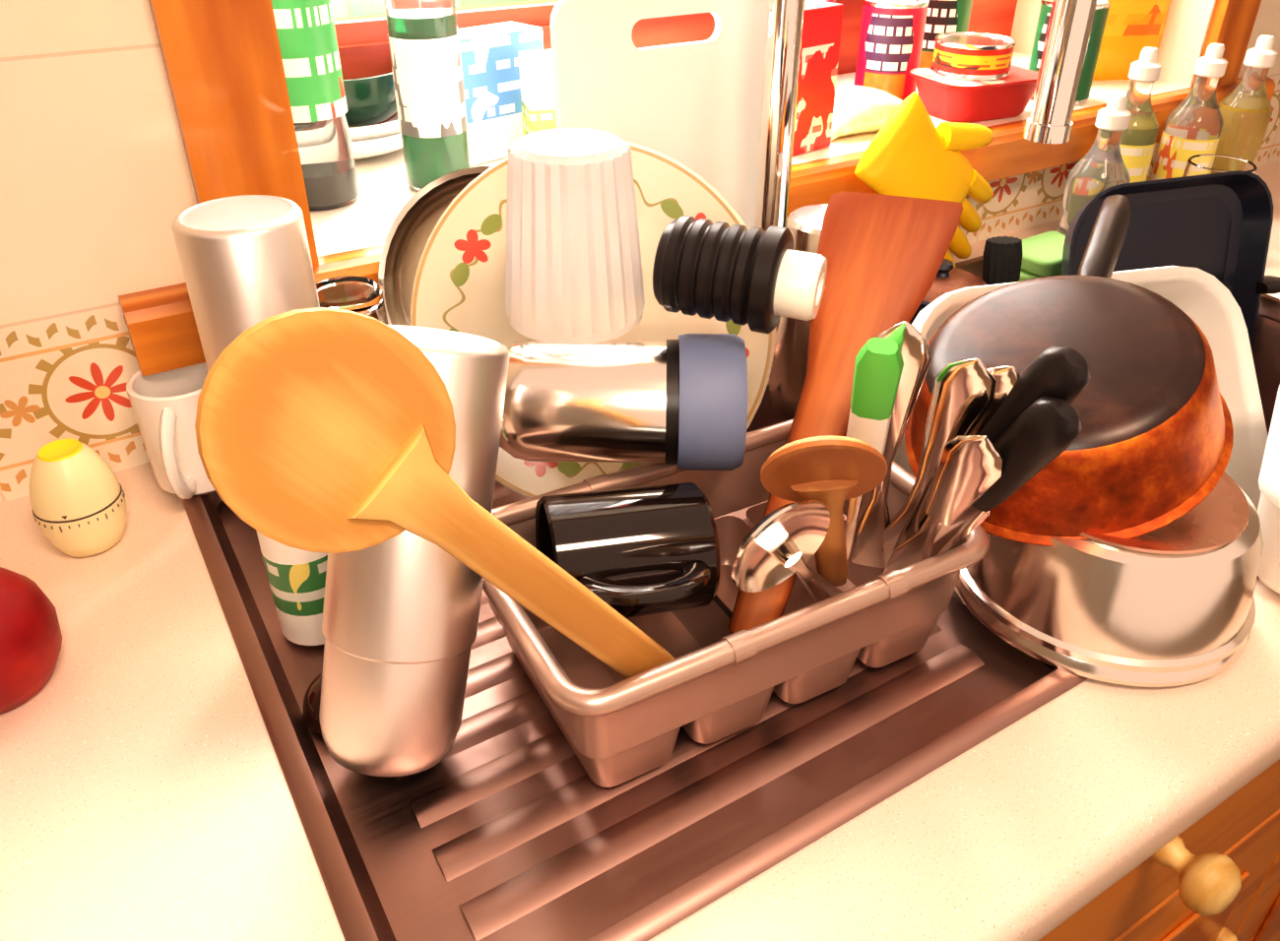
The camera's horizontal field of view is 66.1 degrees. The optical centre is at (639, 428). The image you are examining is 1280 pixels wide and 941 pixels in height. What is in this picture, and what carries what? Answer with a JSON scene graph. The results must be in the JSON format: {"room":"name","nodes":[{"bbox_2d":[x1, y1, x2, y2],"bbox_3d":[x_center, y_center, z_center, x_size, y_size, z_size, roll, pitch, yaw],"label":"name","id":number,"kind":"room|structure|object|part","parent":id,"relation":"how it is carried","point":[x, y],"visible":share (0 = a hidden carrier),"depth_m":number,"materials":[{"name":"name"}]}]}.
{"room":"kitchen","nodes":[
{"label":"kitchen","id":0,"kind":"room"},
{"bbox_2d":[0,0,1279,502],"bbox_3d":[-0.056,-0.512,0.961,5.000,2.500,0.450,-18,36,-27],"label":"wall","id":1,"kind":"structure","parent":0,"point":[96,177],"depth_m":0.66,"materials":[{"name":"tile"}]},
{"bbox_2d":[118,51,1275,376],"bbox_3d":[0.142,-0.330,1.124,1.385,0.050,0.380,-18,36,-27],"label":"window sill","id":2,"kind":"structure","parent":1,"relation":"attached to","point":[350,239],"depth_m":0.94,"materials":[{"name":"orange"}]},
{"bbox_2d":[271,0,359,211],"bbox_3d":[-0.279,-0.319,0.787,0.067,0.281,0.067,-18,36,-27],"label":"dish soap bottle","id":3,"kind":"object","parent":2,"relation":"on","point":[305,29],"visible":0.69,"depth_m":0.79,"materials":[{"name":"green plastic"}]},
{"bbox_2d":[343,70,402,159],"bbox_3d":[-0.292,-0.315,0.972,0.153,0.082,0.153,-18,36,-27],"label":"bowls","id":4,"kind":"object","parent":2,"relation":"on","point":[370,100],"visible":0.37,"depth_m":0.93,"materials":[{"name":"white ceramic"}]},
{"bbox_2d":[384,0,470,191],"bbox_3d":[-0.183,-0.338,0.828,0.059,0.271,0.059,-18,36,-27],"label":"dish soap bottle","id":5,"kind":"object","parent":2,"relation":"on","point":[423,36],"visible":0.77,"depth_m":0.83,"materials":[{"name":"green plastic"}]},
{"bbox_2d":[457,21,543,166],"bbox_3d":[-0.146,-0.327,0.960,0.100,0.115,0.050,-26,40,-36],"label":"food box","id":6,"kind":"object","parent":2,"relation":"on","point":[489,53],"visible":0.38,"depth_m":0.93,"materials":[{"name":"white cardboard"}]},
{"bbox_2d":[518,49,556,135],"bbox_3d":[-0.067,-0.306,0.940,0.085,0.100,0.045,-9,32,-14],"label":"food box","id":7,"kind":"object","parent":2,"relation":"on","point":[536,66],"visible":0.23,"depth_m":0.91,"materials":[{"name":"white cardboard"}]},
{"bbox_2d":[792,0,843,155],"bbox_3d":[0.158,-0.344,0.969,0.062,0.135,0.042,-23,38,-33],"label":"carton","id":8,"kind":"object","parent":2,"relation":"on","point":[822,20],"visible":0.52,"depth_m":0.95,"materials":[{"name":"red cardboard"}]},
{"bbox_2d":[818,0,837,2],"bbox_3d":[0.195,-0.461,1.185,0.075,0.110,0.075,-1,31,-1],"label":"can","id":9,"kind":"object","parent":2,"relation":"on","point":[831,1],"visible":0.06,"depth_m":1.13,"materials":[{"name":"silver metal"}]},
{"bbox_2d":[830,85,902,141],"bbox_3d":[0.237,-0.344,1.060,0.124,0.044,0.085,-13,34,-20],"label":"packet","id":10,"kind":"object","parent":2,"relation":"on","point":[858,109],"visible":0.58,"depth_m":1.02,"materials":[{"name":"white"}]},
{"bbox_2d":[854,0,929,100],"bbox_3d":[0.295,-0.448,1.163,0.075,0.110,0.075,-6,32,-10],"label":"can","id":11,"kind":"object","parent":2,"relation":"on","point":[892,32],"visible":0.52,"depth_m":1.13,"materials":[{"name":"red metal"}]},
{"bbox_2d":[919,0,972,67],"bbox_3d":[0.388,-0.523,1.272,0.075,0.125,0.075,-1,31,-1],"label":"can","id":12,"kind":"object","parent":2,"relation":"on","point":[942,16],"visible":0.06,"depth_m":1.24,"materials":[{"name":"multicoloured metal"}]},
{"bbox_2d":[909,64,1038,123],"bbox_3d":[0.380,-0.380,1.116,0.135,0.043,0.100,-13,34,-20],"label":"tub","id":13,"kind":"object","parent":2,"relation":"on","point":[951,99],"visible":0.66,"depth_m":1.08,"materials":[{"name":"red plastic"}]},
{"bbox_2d":[930,31,1016,80],"bbox_3d":[0.372,-0.417,1.099,0.086,0.036,0.086,-18,36,-27],"label":"tin","id":14,"kind":"object","parent":13,"relation":"on","point":[961,55],"visible":1,"depth_m":1.07,"materials":[{"name":"red"}]},
{"bbox_2d":[1028,0,1111,105],"bbox_3d":[0.501,-0.445,1.159,0.075,0.110,0.075,2,31,3],"label":"can","id":15,"kind":"object","parent":2,"relation":"on","point":[1103,6],"visible":0.38,"depth_m":1.14,"materials":[{"name":"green metal"}]},
{"bbox_2d":[1092,0,1170,80],"bbox_3d":[0.592,-0.549,1.225,0.150,0.219,0.062,-2,31,-3],"label":"snack bag","id":16,"kind":"object","parent":2,"relation":"on","point":[1131,26],"visible":0.37,"depth_m":1.23,"materials":[{"name":"orange plastic"}]},
{"bbox_2d":[148,0,1261,265],"bbox_3d":[0.137,-0.860,0.807,1.250,1.185,0.366,-18,36,-27],"label":"window","id":17,"kind":"structure","parent":1,"relation":"in","point":[223,60],"depth_m":0.68,"materials":[{"name":"brown wood"}]},
{"bbox_3d":[0.057,-0.898,0.937,0.918,0.923,0.004,-18,36,-27],"label":"glass","id":18,"kind":"part","parent":17,"relation":"part of","materials":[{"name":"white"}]},
{"bbox_3d":[0.664,1.174,0.614,5.000,0.020,3.700,-18,36,-27],"label":"floor","id":19,"kind":"structure","parent":0,"visible":0},
{"bbox_2d":[1038,760,1279,940],"bbox_3d":[0.227,0.435,0.997,4.980,0.845,0.611,-18,36,-27],"label":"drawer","id":20,"kind":"object","parent":19,"relation":"on","point":[1218,879],"visible":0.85,"depth_m":0.65,"materials":[{"name":"brown wood"}]},
{"bbox_2d":[0,160,1279,940],"bbox_3d":[0.219,0.037,0.771,5.000,0.040,0.600,-18,36,-27],"label":"countertop","id":21,"kind":"structure","parent":20,"relation":"on","point":[146,796],"depth_m":0.49,"materials":[{"name":"laminate"}]},
{"bbox_2d":[0,567,62,714],"bbox_3d":[-0.360,0.112,0.533,0.078,0.082,0.077,-3,31,-6],"label":"apple","id":22,"kind":"object","parent":21,"relation":"on","point":[31,637],"visible":1,"depth_m":0.53,"materials":[{"name":"red food"}]},
{"bbox_2d":[28,439,127,557],"bbox_3d":[-0.370,0.045,0.646,0.054,0.075,0.053,-18,36,-27],"label":"timer","id":23,"kind":"object","parent":21,"relation":"on","point":[78,502],"visible":1,"depth_m":0.63,"materials":[{"name":"beige plastic"}]},
{"bbox_2d":[183,256,1279,940],"bbox_3d":[0.217,0.083,0.825,1.020,0.184,0.480,-18,36,-27],"label":"sink","id":24,"kind":"object","parent":21,"relation":"in","point":[508,837],"visible":0.17,"depth_m":0.51,"materials":[{"name":"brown metal"}]},
{"bbox_2d":[126,362,215,499],"bbox_3d":[-0.327,0.004,0.697,0.066,0.082,0.089,10,33,17],"label":"coffee mug","id":25,"kind":"object","parent":24,"relation":"on","point":[164,405],"visible":0.7,"depth_m":0.68,"materials":[{"name":"white ceramic"}]},
{"bbox_2d":[171,194,319,371],"bbox_3d":[-0.243,-0.036,0.651,0.075,0.222,0.075,-18,36,-27],"label":"metal cup","id":26,"kind":"object","parent":24,"relation":"on","point":[245,261],"visible":0.38,"depth_m":0.59,"materials":[{"name":"white metal"}]},
{"bbox_2d":[256,530,327,645],"bbox_3d":[-0.198,0.078,0.584,0.048,0.098,0.048,22,38,32],"label":"paper cup","id":27,"kind":"object","parent":24,"relation":"on","point":[296,578],"visible":0.3,"depth_m":0.57,"materials":[{"name":"white paper"}]},
{"bbox_2d":[302,672,322,734],"bbox_3d":[-0.167,0.146,0.543,0.042,0.024,0.042,-18,36,-27],"label":"glass bowl","id":28,"kind":"object","parent":24,"relation":"on","point":[312,697],"visible":0.2,"depth_m":0.53,"materials":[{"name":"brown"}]},
{"bbox_2d":[316,275,388,324],"bbox_3d":[-0.212,-0.039,0.736,0.066,0.140,0.066,-18,36,-27],"label":"drinking glass","id":29,"kind":"object","parent":24,"relation":"on","point":[363,295],"visible":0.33,"depth_m":0.70,"materials":[{"name":"white"}]},
{"bbox_2d":[319,324,510,776],"bbox_3d":[-0.113,0.058,0.489,0.076,0.222,0.141,12,33,18],"label":"flask","id":30,"kind":"object","parent":24,"relation":"on","point":[401,613],"visible":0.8,"depth_m":0.46,"materials":[{"name":"white metal"}]},
{"bbox_2d":[378,166,490,325],"bbox_3d":[-0.108,-0.107,0.729,0.174,0.164,0.078,6,32,10],"label":"pan","id":31,"kind":"object","parent":24,"relation":"on","point":[406,240],"visible":0.12,"depth_m":0.74,"materials":[{"name":"silver metal"}]},
{"bbox_2d":[410,141,776,498],"bbox_3d":[-0.034,-0.070,0.673,0.254,0.239,0.103,7,32,11],"label":"plates","id":32,"kind":"object","parent":24,"relation":"on","point":[459,284],"visible":0.32,"depth_m":0.67,"materials":[{"name":"beige ceramic"}]},
{"bbox_2d":[549,0,768,229],"bbox_3d":[0.030,-0.206,0.840,0.215,0.315,0.023,-18,36,-27],"label":"chopping board","id":33,"kind":"object","parent":24,"relation":"on","point":[697,104],"visible":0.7,"depth_m":0.79,"materials":[{"name":"white plastic"}]},
{"bbox_2d":[482,418,988,787],"bbox_3d":[0.046,0.093,0.569,0.266,0.088,0.168,-16,35,-24],"label":"basket","id":34,"kind":"object","parent":24,"relation":"on","point":[719,683],"visible":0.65,"depth_m":0.52,"materials":[{"name":"beige plastic"}]},
{"bbox_2d":[194,307,674,678],"bbox_3d":[-0.047,0.057,0.379,0.015,0.275,0.209,24,39,34],"label":"wooden spoon","id":35,"kind":"object","parent":34,"relation":"in","point":[321,429],"visible":0.92,"depth_m":0.29,"materials":[{"name":"brown wood"}]},
{"bbox_2d":[499,333,747,470],"bbox_3d":[-0.014,-0.016,0.585,0.148,0.081,0.081,1,31,1],"label":"flask","id":36,"kind":"object","parent":34,"relation":"in","point":[682,402],"visible":0.82,"depth_m":0.55,"materials":[{"name":"silver metal"}]},
{"bbox_2d":[504,128,644,344],"bbox_3d":[-0.039,-0.112,0.563,0.084,0.104,0.084,-18,36,-27],"label":"tumbler","id":37,"kind":"object","parent":36,"relation":"on","point":[574,276],"visible":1,"depth_m":0.54,"materials":[{"name":"white plastic"}]},
{"bbox_2d":[652,215,827,333],"bbox_3d":[0.057,-0.086,0.553,0.091,0.060,0.059,11,33,17],"label":"stopper","id":38,"kind":"object","parent":36,"relation":"on","point":[754,277],"visible":1,"depth_m":0.53,"materials":[{"name":"black plastic"}]},
{"bbox_2d":[535,482,720,630],"bbox_3d":[-0.005,0.075,0.526,0.091,0.074,0.099,-7,32,-11],"label":"coffee mug","id":39,"kind":"object","parent":34,"relation":"in","point":[654,549],"visible":0.84,"depth_m":0.51,"materials":[{"name":"black ceramic"}]},
{"bbox_2d":[760,435,887,586],"bbox_3d":[0.098,0.050,0.478,0.049,0.185,0.147,15,34,23],"label":"wooden spoon","id":40,"kind":"object","parent":34,"relation":"in","point":[831,471],"visible":0.91,"depth_m":0.41,"materials":[{"name":"brown wood"}]},
{"bbox_2d":[728,192,962,634],"bbox_3d":[0.100,-0.016,0.564,0.070,0.194,0.214,20,37,30],"label":"wooden spatula","id":41,"kind":"object","parent":34,"relation":"in","point":[884,254],"visible":0.6,"depth_m":0.56,"materials":[{"name":"brown wood"}]},
{"bbox_2d":[844,337,903,561],"bbox_3d":[0.116,0.022,0.522,0.022,0.184,0.077,5,32,8],"label":"knife","id":42,"kind":"object","parent":34,"relation":"in","point":[879,363],"visible":0.62,"depth_m":0.47,"materials":[{"name":"green plastic"}]},
{"bbox_2d":[731,320,1090,602],"bbox_3d":[0.104,0.047,0.477,0.182,0.193,0.123,-18,36,-27],"label":"cutlery","id":43,"kind":"object","parent":34,"relation":"in","point":[989,432],"depth_m":0.47,"materials":[{"name":"silver metal"}]},
{"bbox_2d":[768,203,828,420],"bbox_3d":[0.148,-0.091,0.798,0.077,0.165,0.077,-18,36,-27],"label":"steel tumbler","id":44,"kind":"object","parent":24,"relation":"on","point":[788,373],"visible":0.38,"depth_m":0.79,"materials":[{"name":"silver metal"}]},
{"bbox_2d":[854,91,993,267],"bbox_3d":[0.292,-0.240,0.988,0.196,0.196,0.037,-18,36,-27],"label":"glove","id":45,"kind":"object","parent":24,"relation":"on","point":[910,157],"visible":0.63,"depth_m":0.96,"materials":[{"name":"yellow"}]},
{"bbox_2d":[909,258,986,324],"bbox_3d":[0.289,-0.131,0.956,0.096,0.068,0.106,5,32,8],"label":"pot","id":46,"kind":"object","parent":24,"relation":"on","point":[948,279],"visible":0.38,"depth_m":0.93,"materials":[{"name":"orange metal"}]},
{"bbox_2d":[982,236,1022,284],"bbox_3d":[0.354,-0.100,0.985,0.035,0.184,0.048,-18,36,-27],"label":"cap","id":47,"kind":"object","parent":24,"relation":"on","point":[1002,255],"visible":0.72,"depth_m":0.94,"materials":[{"name":"black plastic"}]},
{"bbox_2d":[1018,231,1065,281],"bbox_3d":[0.442,-0.182,1.070,0.101,0.036,0.075,-15,34,-23],"label":"pads","id":48,"kind":"object","parent":24,"relation":"on","point":[1042,254],"visible":0.34,"depth_m":1.04,"materials":[{"name":"green"}]},
{"bbox_2d":[893,265,1268,604],"bbox_3d":[0.337,0.012,0.780,0.312,0.264,0.230,-10,33,-16],"label":"tray","id":49,"kind":"object","parent":24,"relation":"on","point":[1198,293],"visible":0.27,"depth_m":0.78,"materials":[{"name":"white plastic"}]},
{"bbox_2d":[1055,93,1131,236],"bbox_3d":[0.496,-0.266,1.066,0.062,0.185,0.062,-18,36,-27],"label":"sauce bottle","id":50,"kind":"object","parent":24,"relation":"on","point":[1103,167],"visible":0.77,"depth_m":1.04,"materials":[{"name":"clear glass"}]},
{"bbox_2d":[954,472,1263,687],"bbox_3d":[0.286,0.065,0.602,0.177,0.078,0.177,-18,36,-27],"label":"saucepan","id":51,"kind":"object","parent":24,"relation":"on","point":[1172,605],"visible":0.53,"depth_m":0.54,"materials":[{"name":"silver metal"}]},
{"bbox_2d":[904,194,1233,546],"bbox_3d":[0.263,-0.054,0.643,0.178,0.117,0.304,3,31,5],"label":"saucepan","id":52,"kind":"object","parent":51,"relation":"on","point":[1155,439],"visible":0.82,"depth_m":0.54,"materials":[{"name":"orange metal"}]},
{"bbox_2d":[1060,170,1279,352],"bbox_3d":[0.521,-0.130,0.963,0.268,0.230,0.071,-9,33,-15],"label":"pan","id":53,"kind":"object","parent":24,"relation":"in","point":[1219,224],"visible":0.47,"depth_m":0.96,"materials":[{"name":"grey"}]},
{"bbox_2d":[754,0,1097,231],"bbox_3d":[0.197,-0.264,0.743,0.245,0.524,0.098,8,32,13],"label":"mixer tap","id":54,"kind":"object","parent":21,"relation":"on","point":[1070,22],"visible":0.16,"depth_m":0.75,"materials":[{"name":"silver metal"}]},
{"bbox_2d":[1119,47,1161,183],"bbox_3d":[0.567,-0.335,1.145,0.061,0.205,0.061,-18,36,-27],"label":"drink bottle","id":55,"kind":"object","parent":21,"relation":"on","point":[1138,141],"visible":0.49,"depth_m":1.11,"materials":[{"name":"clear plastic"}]},
{"bbox_2d":[1150,43,1227,180],"bbox_3d":[0.653,-0.347,1.165,0.061,0.205,0.061,-18,36,-27],"label":"drink bottle","id":56,"kind":"object","parent":21,"relation":"on","point":[1194,127],"visible":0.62,"depth_m":1.14,"materials":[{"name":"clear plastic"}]},
{"bbox_2d":[1182,154,1257,177],"bbox_3d":[0.639,-0.249,1.105,0.072,0.100,0.072,-18,36,-27],"label":"glass jar","id":57,"kind":"object","parent":21,"relation":"on","point":[1199,164],"visible":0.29,"depth_m":1.10,"materials":[{"name":"white"}]},
{"bbox_2d":[1215,34,1278,163],"bbox_3d":[0.738,-0.374,1.210,0.060,0.205,0.060,-18,36,-27],"label":"drink bottle","id":58,"kind":"object","parent":21,"relation":"on","point":[1247,110],"visible":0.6,"depth_m":1.18,"materials":[{"name":"glass"}]},
{"bbox_2d":[1256,384,1279,594],"bbox_3d":[0.477,0.048,0.633,0.144,0.075,0.204,19,36,28],"label":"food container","id":59,"kind":"object","parent":21,"relation":"on","point":[1268,509],"visible":0.85,"depth_m":0.60,"materials":[{"name":"white plastic"}]}
]}

